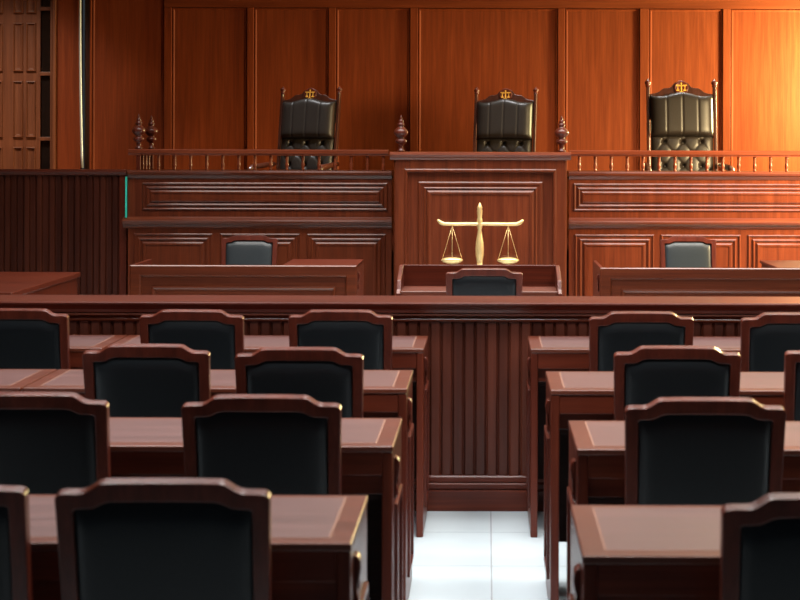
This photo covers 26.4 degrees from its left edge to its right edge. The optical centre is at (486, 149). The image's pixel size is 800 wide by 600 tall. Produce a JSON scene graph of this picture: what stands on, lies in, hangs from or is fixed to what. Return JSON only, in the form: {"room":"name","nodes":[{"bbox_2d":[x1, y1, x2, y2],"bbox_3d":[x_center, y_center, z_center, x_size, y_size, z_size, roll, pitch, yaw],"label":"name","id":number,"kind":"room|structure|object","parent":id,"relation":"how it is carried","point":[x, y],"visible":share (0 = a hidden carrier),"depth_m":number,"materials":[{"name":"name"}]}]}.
{"room":"courtroom","nodes":[
{"label":"courtroom","id":0,"kind":"room"},
{"bbox_2d":[57,0,799,170],"bbox_3d":[0.283,-0.485,18.435,9.871,4.300,0.130,0,0,0],"label":"wall","id":1,"kind":"structure","parent":0,"point":[209,74],"depth_m":18.41,"materials":[{"name":"brown wood"}]},
{"bbox_2d":[40,0,49,168],"bbox_3d":[-4.777,-0.498,18.420,0.119,4.300,0.080,0,0,0],"label":"window","id":2,"kind":"structure","parent":1,"relation":"in","point":[45,4],"depth_m":18.44,"materials":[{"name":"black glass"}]},
{"bbox_2d":[50,0,56,168],"bbox_3d":[-4.685,-0.498,18.410,0.065,4.300,0.180,0,0,0],"label":"trim","id":3,"kind":"structure","parent":1,"relation":"attached to","point":[53,3],"depth_m":18.34,"materials":[{"name":"brown wood"}]},
{"bbox_2d":[79,0,82,167],"bbox_3d":[-4.378,-0.829,18.340,0.055,2.046,0.026,0,0,0],"label":"trim","id":4,"kind":"structure","parent":1,"relation":"attached to","point":[80,51],"depth_m":18.33,"materials":[{"name":"wood"}]},
{"bbox_2d":[408,511,566,599],"bbox_3d":[-0.504,1.713,10.500,11.400,0.100,16.000,0,0,0],"label":"floor","id":5,"kind":"structure","parent":0,"point":[459,555],"depth_m":6.91,"materials":[{"name":"white tile"}]},
{"bbox_2d":[0,485,31,599],"bbox_3d":[-1.168,1.166,3.764,0.439,0.990,0.551,0,0,0],"label":"leather chair","id":6,"kind":"object","parent":5,"relation":"on","point":[15,544],"visible":1,"depth_m":3.52,"materials":[{"name":"brown wood"}]},
{"bbox_2d":[0,506,11,599],"bbox_3d":[-1.169,0.943,3.558,0.365,0.462,0.127,0,0,0],"label":"cushion","id":7,"kind":"object","parent":6,"relation":"on","point":[5,511],"depth_m":3.52,"materials":[{"name":"black leather"}]},
{"bbox_2d":[0,369,56,391],"bbox_3d":[-2.356,1.252,6.335,1.375,0.811,0.520,0,0,0],"label":"desk","id":8,"kind":"object","parent":5,"relation":"on","point":[11,380],"visible":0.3,"depth_m":6.34,"materials":[{"name":"brown wood"}]},
{"bbox_2d":[0,308,69,369],"bbox_3d":[-1.990,1.164,7.439,0.439,0.990,0.551,0,0,0],"label":"leather chair","id":9,"kind":"object","parent":5,"relation":"on","point":[30,338],"visible":0.39,"depth_m":7.18,"materials":[{"name":"black leather"}]},
{"bbox_2d":[0,272,80,294],"bbox_3d":[-3.628,1.254,11.070,1.550,0.800,1.740,0,0,0],"label":"side table","id":10,"kind":"object","parent":5,"relation":"on","point":[11,283],"visible":0.3,"depth_m":11.29,"materials":[{"name":"brown wood"}]},
{"bbox_2d":[0,392,110,493],"bbox_3d":[-1.271,1.166,4.965,0.439,0.990,0.551,0,0,0],"label":"leather chair","id":11,"kind":"object","parent":5,"relation":"on","point":[51,442],"visible":0.41,"depth_m":4.71,"materials":[{"name":"black leather"}]},
{"bbox_2d":[0,169,130,294],"bbox_3d":[-4.516,0.905,14.121,3.073,1.495,0.198,0,0,0],"label":"wall","id":12,"kind":"structure","parent":5,"relation":"on","point":[52,220],"depth_m":14.05,"materials":[{"name":"brown wood"}]},
{"bbox_2d":[70,335,127,368],"bbox_3d":[-2.340,1.252,7.556,1.375,0.811,0.520,0,0,0],"label":"desk","id":13,"kind":"object","parent":5,"relation":"on","point":[79,344],"visible":0.17,"depth_m":7.43,"materials":[{"name":"brown wood"}]},
{"bbox_2d":[82,344,210,417],"bbox_3d":[-1.181,1.166,6.139,0.439,0.990,0.551,0,0,0],"label":"leather chair","id":14,"kind":"object","parent":5,"relation":"on","point":[136,380],"visible":0.41,"depth_m":5.88,"materials":[{"name":"black leather"}]},
{"bbox_2d":[94,358,199,417],"bbox_3d":[-1.180,0.943,5.934,0.365,0.462,0.127,0,0,0],"label":"cushion","id":15,"kind":"object","parent":14,"relation":"on","point":[132,387],"depth_m":5.88,"materials":[{"name":"black leather"}]},
{"bbox_2d":[54,478,270,599],"bbox_3d":[-0.664,1.167,3.735,0.439,0.990,0.551,0,0,0],"label":"leather chair","id":16,"kind":"object","parent":5,"relation":"on","point":[118,538],"visible":1,"depth_m":3.48,"materials":[{"name":"black leather"}]},
{"bbox_2d":[74,502,252,599],"bbox_3d":[-0.664,0.944,3.529,0.365,0.462,0.127,0,0,0],"label":"cushion","id":17,"kind":"object","parent":16,"relation":"on","point":[123,550],"depth_m":3.48,"materials":[{"name":"black leather"}]},
{"bbox_2d":[139,309,243,369],"bbox_3d":[-1.242,1.166,7.410,0.439,0.990,0.551,0,0,1],"label":"leather chair","id":18,"kind":"object","parent":5,"relation":"on","point":[220,333],"visible":0.38,"depth_m":7.15,"materials":[{"name":"black leather"}]},
{"bbox_2d":[148,321,234,369],"bbox_3d":[-1.244,0.942,7.204,0.365,0.462,0.127,0,0,1],"label":"cushion","id":19,"kind":"object","parent":18,"relation":"on","point":[215,337],"depth_m":7.15,"materials":[{"name":"black leather"}]},
{"bbox_2d":[29,494,368,599],"bbox_3d":[-0.976,1.256,3.945,1.389,0.811,0.520,0,0,0],"label":"desk","id":20,"kind":"object","parent":5,"relation":"on","point":[319,542],"visible":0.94,"depth_m":3.72,"materials":[{"name":"brown wood"}]},
{"bbox_2d":[22,369,413,599],"bbox_3d":[-0.968,1.256,6.335,1.389,0.811,0.520,0,0,0],"label":"desk","id":21,"kind":"object","parent":5,"relation":"on","point":[387,393],"visible":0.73,"depth_m":6.13,"materials":[{"name":"brown wood"}]},
{"bbox_2d":[130,259,363,295],"bbox_3d":[-1.657,1.223,11.930,1.565,0.874,0.660,0,0,0],"label":"desk","id":22,"kind":"object","parent":5,"relation":"on","point":[339,277],"visible":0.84,"depth_m":11.62,"materials":[{"name":"brown wood"}]},
{"bbox_2d":[221,235,277,264],"bbox_3d":[-1.866,1.164,13.101,0.439,0.990,0.551,0,0,0],"label":"leather chair","id":23,"kind":"object","parent":5,"relation":"on","point":[236,249],"visible":0.38,"depth_m":13.31,"materials":[{"name":"grey leather"}]},
{"bbox_2d":[226,241,272,264],"bbox_3d":[-1.865,0.941,13.306,0.365,0.462,0.127,0,0,0],"label":"cushion","id":24,"kind":"object","parent":23,"relation":"on","point":[237,252],"depth_m":13.31,"materials":[{"name":"black leather"}]},
{"bbox_2d":[110,417,402,599],"bbox_3d":[-0.952,1.256,5.155,1.389,0.811,0.520,0,0,0],"label":"desk","id":25,"kind":"object","parent":5,"relation":"on","point":[140,447],"visible":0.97,"depth_m":4.93,"materials":[{"name":"brown wood"}]},
{"bbox_2d":[341,494,381,498],"bbox_3d":[-0.958,1.009,5.160,1.311,0.015,0.418,0,0,0],"label":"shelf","id":26,"kind":"object","parent":25,"relation":"attached to","point":[370,496],"depth_m":4.95,"materials":[{"name":"brown wood"}]},
{"bbox_2d":[122,169,393,295],"bbox_3d":[-1.890,0.913,14.300,2.210,1.491,0.700,0,0,0],"label":"bench wing","id":27,"kind":"object","parent":5,"relation":"on","point":[178,216],"depth_m":13.99,"materials":[{"name":"brown wood"}]},
{"bbox_2d":[128,114,387,170],"bbox_3d":[-1.886,-0.065,14.305,2.141,0.465,0.644,0,0,0],"label":"balustrade","id":28,"kind":"object","parent":27,"relation":"on","point":[141,154],"visible":0.98,"depth_m":14.02,"materials":[{"name":"brown wood"}]},
{"bbox_2d":[181,394,341,494],"bbox_3d":[-0.619,1.168,4.929,0.439,0.990,0.551,0,0,1],"label":"leather chair","id":29,"kind":"object","parent":5,"relation":"on","point":[279,444],"visible":0.42,"depth_m":4.67,"materials":[{"name":"black leather"}]},
{"bbox_2d":[195,412,327,494],"bbox_3d":[-0.620,0.944,4.723,0.365,0.462,0.127,0,0,1],"label":"cushion","id":30,"kind":"object","parent":29,"relation":"on","point":[279,453],"depth_m":4.68,"materials":[{"name":"black leather"}]},
{"bbox_2d":[113,335,428,536],"bbox_3d":[-0.952,1.256,7.556,1.389,0.811,0.520,0,0,0],"label":"desk","id":31,"kind":"object","parent":5,"relation":"on","point":[408,352],"visible":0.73,"depth_m":7.34,"materials":[{"name":"brown wood"}]},
{"bbox_2d":[235,347,363,417],"bbox_3d":[-0.640,1.168,6.059,0.439,0.990,0.551,0,0,1],"label":"leather chair","id":32,"kind":"object","parent":5,"relation":"on","point":[324,374],"visible":0.32,"depth_m":5.80,"materials":[{"name":"black leather"}]},
{"bbox_2d":[246,361,352,417],"bbox_3d":[-0.641,0.944,5.854,0.365,0.462,0.127,0,0,1],"label":"cushion","id":33,"kind":"object","parent":32,"relation":"on","point":[323,381],"depth_m":5.80,"materials":[{"name":"black leather"}]},
{"bbox_2d":[288,309,392,369],"bbox_3d":[-0.616,1.168,7.420,0.439,0.990,0.551,0,0,1],"label":"leather chair","id":34,"kind":"object","parent":5,"relation":"on","point":[367,333],"visible":0.35,"depth_m":7.16,"materials":[{"name":"black leather"}]},
{"bbox_2d":[297,321,383,369],"bbox_3d":[-0.618,0.944,7.213,0.365,0.462,0.127,0,0,1],"label":"cushion","id":35,"kind":"object","parent":34,"relation":"on","point":[366,338],"depth_m":7.16,"materials":[{"name":"black leather"}]},
{"bbox_2d":[0,295,799,510],"bbox_3d":[-0.303,1.182,7.995,7.800,0.962,0.370,0,0,0],"label":"wall","id":36,"kind":"structure","parent":5,"relation":"on","point":[478,345],"depth_m":7.87,"materials":[{"name":"brown wood"}]},
{"bbox_2d":[396,265,561,295],"bbox_3d":[-0.047,1.186,10.277,0.982,0.955,0.455,0,0,0],"label":"desk","id":37,"kind":"object","parent":5,"relation":"on","point":[412,280],"visible":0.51,"depth_m":10.48,"materials":[{"name":"brown wood"}]},
{"bbox_2d":[390,115,570,295],"bbox_3d":[-0.053,0.694,14.012,1.427,1.940,1.295,0,0,0],"label":"podium","id":38,"kind":"object","parent":5,"relation":"on","point":[531,187],"visible":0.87,"depth_m":13.41,"materials":[{"name":"brown wood"}]},
{"bbox_2d":[437,202,523,264],"bbox_3d":[-0.052,0.670,13.293,0.680,0.520,0.142,0,0,0],"label":"scale","id":39,"kind":"object","parent":38,"relation":"attached to","point":[479,249],"visible":0.97,"depth_m":13.27,"materials":[{"name":"gold metal"}]},
{"bbox_2d":[446,268,522,295],"bbox_3d":[-0.017,1.169,9.970,0.439,0.990,0.551,0,0,0],"label":"leather chair","id":40,"kind":"object","parent":5,"relation":"on","point":[465,281],"visible":0.33,"depth_m":9.71,"materials":[{"name":"black leather"}]},
{"bbox_2d":[452,276,515,295],"bbox_3d":[-0.017,0.946,9.764,0.365,0.462,0.127,0,0,0],"label":"cushion","id":41,"kind":"object","parent":40,"relation":"on","point":[461,285],"depth_m":9.71,"materials":[{"name":"black leather"}]},
{"bbox_2d":[526,336,739,537],"bbox_3d":[0.866,1.261,7.556,1.389,0.811,0.520,0,0,0],"label":"desk","id":42,"kind":"object","parent":5,"relation":"on","point":[545,353],"visible":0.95,"depth_m":7.34,"materials":[{"name":"brown wood"}]},
{"bbox_2d":[538,382,545,385],"bbox_3d":[0.874,1.014,7.561,1.311,0.015,0.418,0,0,0],"label":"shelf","id":43,"kind":"object","parent":42,"relation":"attached to","point":[539,383],"depth_m":7.35,"materials":[{"name":"brown wood"}]},
{"bbox_2d":[589,311,693,370],"bbox_3d":[0.644,1.171,7.380,0.439,0.990,0.551,0,0,0],"label":"leather chair","id":44,"kind":"object","parent":5,"relation":"on","point":[616,331],"visible":0.34,"depth_m":7.12,"materials":[{"name":"black leather"}]},
{"bbox_2d":[598,323,684,370],"bbox_3d":[0.647,0.947,7.173,0.365,0.462,0.127,0,0,0],"label":"cushion","id":45,"kind":"object","parent":44,"relation":"on","point":[612,337],"depth_m":7.12,"materials":[{"name":"black leather"}]},
{"bbox_2d":[569,505,722,599],"bbox_3d":[0.880,1.261,3.836,1.389,0.811,0.520,0,0,0],"label":"desk","id":46,"kind":"object","parent":5,"relation":"on","point":[619,552],"visible":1,"depth_m":3.64,"materials":[{"name":"brown wood"}]},
{"bbox_2d":[544,371,783,599],"bbox_3d":[0.905,1.261,6.309,1.389,0.811,0.520,0,0,0],"label":"desk","id":47,"kind":"object","parent":5,"relation":"on","point":[570,395],"visible":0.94,"depth_m":6.08,"materials":[{"name":"brown wood"}]},
{"bbox_2d":[559,429,568,433],"bbox_3d":[0.913,1.014,6.314,1.311,0.015,0.418,0,0,0],"label":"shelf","id":48,"kind":"object","parent":47,"relation":"attached to","point":[561,431],"depth_m":6.10,"materials":[{"name":"brown wood"}]},
{"bbox_2d":[613,345,740,420],"bbox_3d":[0.659,1.171,6.130,0.439,0.990,0.551,0,0,1],"label":"leather chair","id":49,"kind":"object","parent":5,"relation":"on","point":[645,374],"visible":0.41,"depth_m":5.87,"materials":[{"name":"black leather"}]},
{"bbox_2d":[624,359,729,420],"bbox_3d":[0.658,0.947,5.923,0.365,0.462,0.127,0,0,1],"label":"cushion","id":50,"kind":"object","parent":49,"relation":"on","point":[645,380],"depth_m":5.87,"materials":[{"name":"black leather"}]},
{"bbox_2d":[567,170,799,295],"bbox_3d":[1.760,0.923,14.300,2.175,1.491,0.700,0,0,0],"label":"bench wing","id":51,"kind":"object","parent":5,"relation":"on","point":[616,218],"visible":0.41,"depth_m":13.99,"materials":[{"name":"brown wood"}]},
{"bbox_2d":[570,150,799,171],"bbox_3d":[1.766,0.091,14.038,2.166,0.173,0.064,0,0,0],"label":"balustrade","id":52,"kind":"object","parent":51,"relation":"on","point":[606,153],"visible":1,"depth_m":14.01,"materials":[{"name":"brown wood"}]},
{"bbox_2d":[567,420,799,599],"bbox_3d":[0.936,1.261,5.115,1.389,0.811,0.520,0,0,0],"label":"desk","id":53,"kind":"object","parent":5,"relation":"on","point":[596,448],"visible":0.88,"depth_m":4.89,"materials":[{"name":"brown wood"}]},
{"bbox_2d":[588,497,624,502],"bbox_3d":[0.944,1.014,5.120,1.311,0.015,0.418,0,0,0],"label":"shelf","id":54,"kind":"object","parent":53,"relation":"attached to","point":[590,499],"depth_m":4.91,"materials":[{"name":"brown wood"}]},
{"bbox_2d":[660,236,715,267],"bbox_3d":[1.577,1.173,13.101,0.439,0.990,0.551,0,0,0],"label":"leather chair","id":55,"kind":"object","parent":5,"relation":"on","point":[676,251],"visible":0.42,"depth_m":13.31,"materials":[{"name":"grey leather"}]},
{"bbox_2d":[665,242,711,267],"bbox_3d":[1.577,0.950,13.306,0.365,0.462,0.127,0,0,0],"label":"cushion","id":56,"kind":"object","parent":55,"relation":"on","point":[677,254],"depth_m":13.31,"materials":[{"name":"black leather"}]},
{"bbox_2d":[593,260,799,296],"bbox_3d":[1.581,1.231,11.855,1.671,0.874,0.810,0,0,0],"label":"desk","id":57,"kind":"object","parent":5,"relation":"on","point":[776,278],"visible":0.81,"depth_m":11.47,"materials":[{"name":"brown wood"}]},
{"bbox_2d":[624,397,785,504],"bbox_3d":[0.596,1.171,4.899,0.439,0.990,0.551,0,0,0],"label":"leather chair","id":58,"kind":"object","parent":5,"relation":"on","point":[679,450],"visible":0.43,"depth_m":4.65,"materials":[{"name":"black leather"}]},
{"bbox_2d":[638,415,771,504],"bbox_3d":[0.596,0.947,4.694,0.365,0.462,0.127,0,0,0],"label":"cushion","id":59,"kind":"object","parent":58,"relation":"on","point":[683,459],"depth_m":4.65,"materials":[{"name":"black leather"}]},
{"bbox_2d":[720,493,799,599],"bbox_3d":[0.679,1.171,3.599,0.439,0.990,0.551,0,0,0],"label":"leather chair","id":60,"kind":"object","parent":5,"relation":"on","point":[760,539],"visible":1,"depth_m":3.34,"materials":[{"name":"brown wood"}]},
{"bbox_2d":[739,518,799,599],"bbox_3d":[0.680,0.947,3.393,0.365,0.462,0.127,0,0,0],"label":"cushion","id":61,"kind":"object","parent":60,"relation":"on","point":[769,548],"depth_m":3.34,"materials":[{"name":"black leather"}]},
{"bbox_2d":[740,312,799,371],"bbox_3d":[1.281,1.173,7.349,0.439,0.990,0.551,0,0,1],"label":"leather chair","id":62,"kind":"object","parent":5,"relation":"on","point":[765,338],"visible":0.44,"depth_m":7.09,"materials":[{"name":"black leather"}]},
{"bbox_2d":[749,324,799,371],"bbox_3d":[1.280,0.949,7.144,0.365,0.462,0.127,0,0,1],"label":"cushion","id":63,"kind":"object","parent":62,"relation":"on","point":[768,343],"depth_m":7.09,"materials":[{"name":"black leather"}]},
{"bbox_2d":[783,350,799,420],"bbox_3d":[1.258,1.173,6.179,0.439,0.990,0.551,0,0,0],"label":"leather chair","id":64,"kind":"object","parent":5,"relation":"on","point":[791,402],"visible":0.32,"depth_m":5.93,"materials":[{"name":"brown wood"}]},
{"bbox_2d":[794,362,799,420],"bbox_3d":[1.258,0.949,5.973,0.365,0.462,0.127,0,0,0],"label":"cushion","id":65,"kind":"object","parent":64,"relation":"on","point":[796,364],"depth_m":5.94,"materials":[{"name":"black leather"}]},
{"bbox_3d":[-0.503,1.263,16.525,11.200,0.800,3.690,0,0,0],"label":"platform","id":66,"kind":"object","parent":5,"relation":"on","visible":0},
{"bbox_2d":[247,86,341,169],"bbox_3d":[-1.858,0.110,16.698,0.779,1.502,0.762,0,0,15],"label":"chair","id":67,"kind":"object","parent":66,"relation":"on","point":[307,120],"visible":0.63,"depth_m":16.89,"materials":[{"name":"black leather"}]},
{"bbox_2d":[473,87,538,151],"bbox_3d":[0.120,0.115,16.698,0.779,1.502,0.762,0,0,11],"label":"chair","id":68,"kind":"object","parent":66,"relation":"on","point":[505,121],"visible":0.43,"depth_m":16.90,"materials":[{"name":"black leather"}]},
{"bbox_2d":[644,79,733,170],"bbox_3d":[1.796,0.104,15.399,0.795,1.532,0.778,0,0,0],"label":"chair","id":69,"kind":"object","parent":66,"relation":"on","point":[680,117],"visible":0.58,"depth_m":15.61,"materials":[{"name":"black leather"}]},
{"bbox_3d":[-6.149,-0.502,10.450,0.100,4.300,15.900,0,0,0],"label":"wall","id":70,"kind":"structure","parent":0,"visible":0},
{"bbox_2d":[0,0,40,168],"bbox_3d":[-5.459,-0.500,18.416,1.245,4.300,0.088,0,0,0],"label":"door","id":71,"kind":"structure","parent":70,"relation":"in","point":[20,20],"depth_m":18.40,"materials":[{"name":"brown wood"}]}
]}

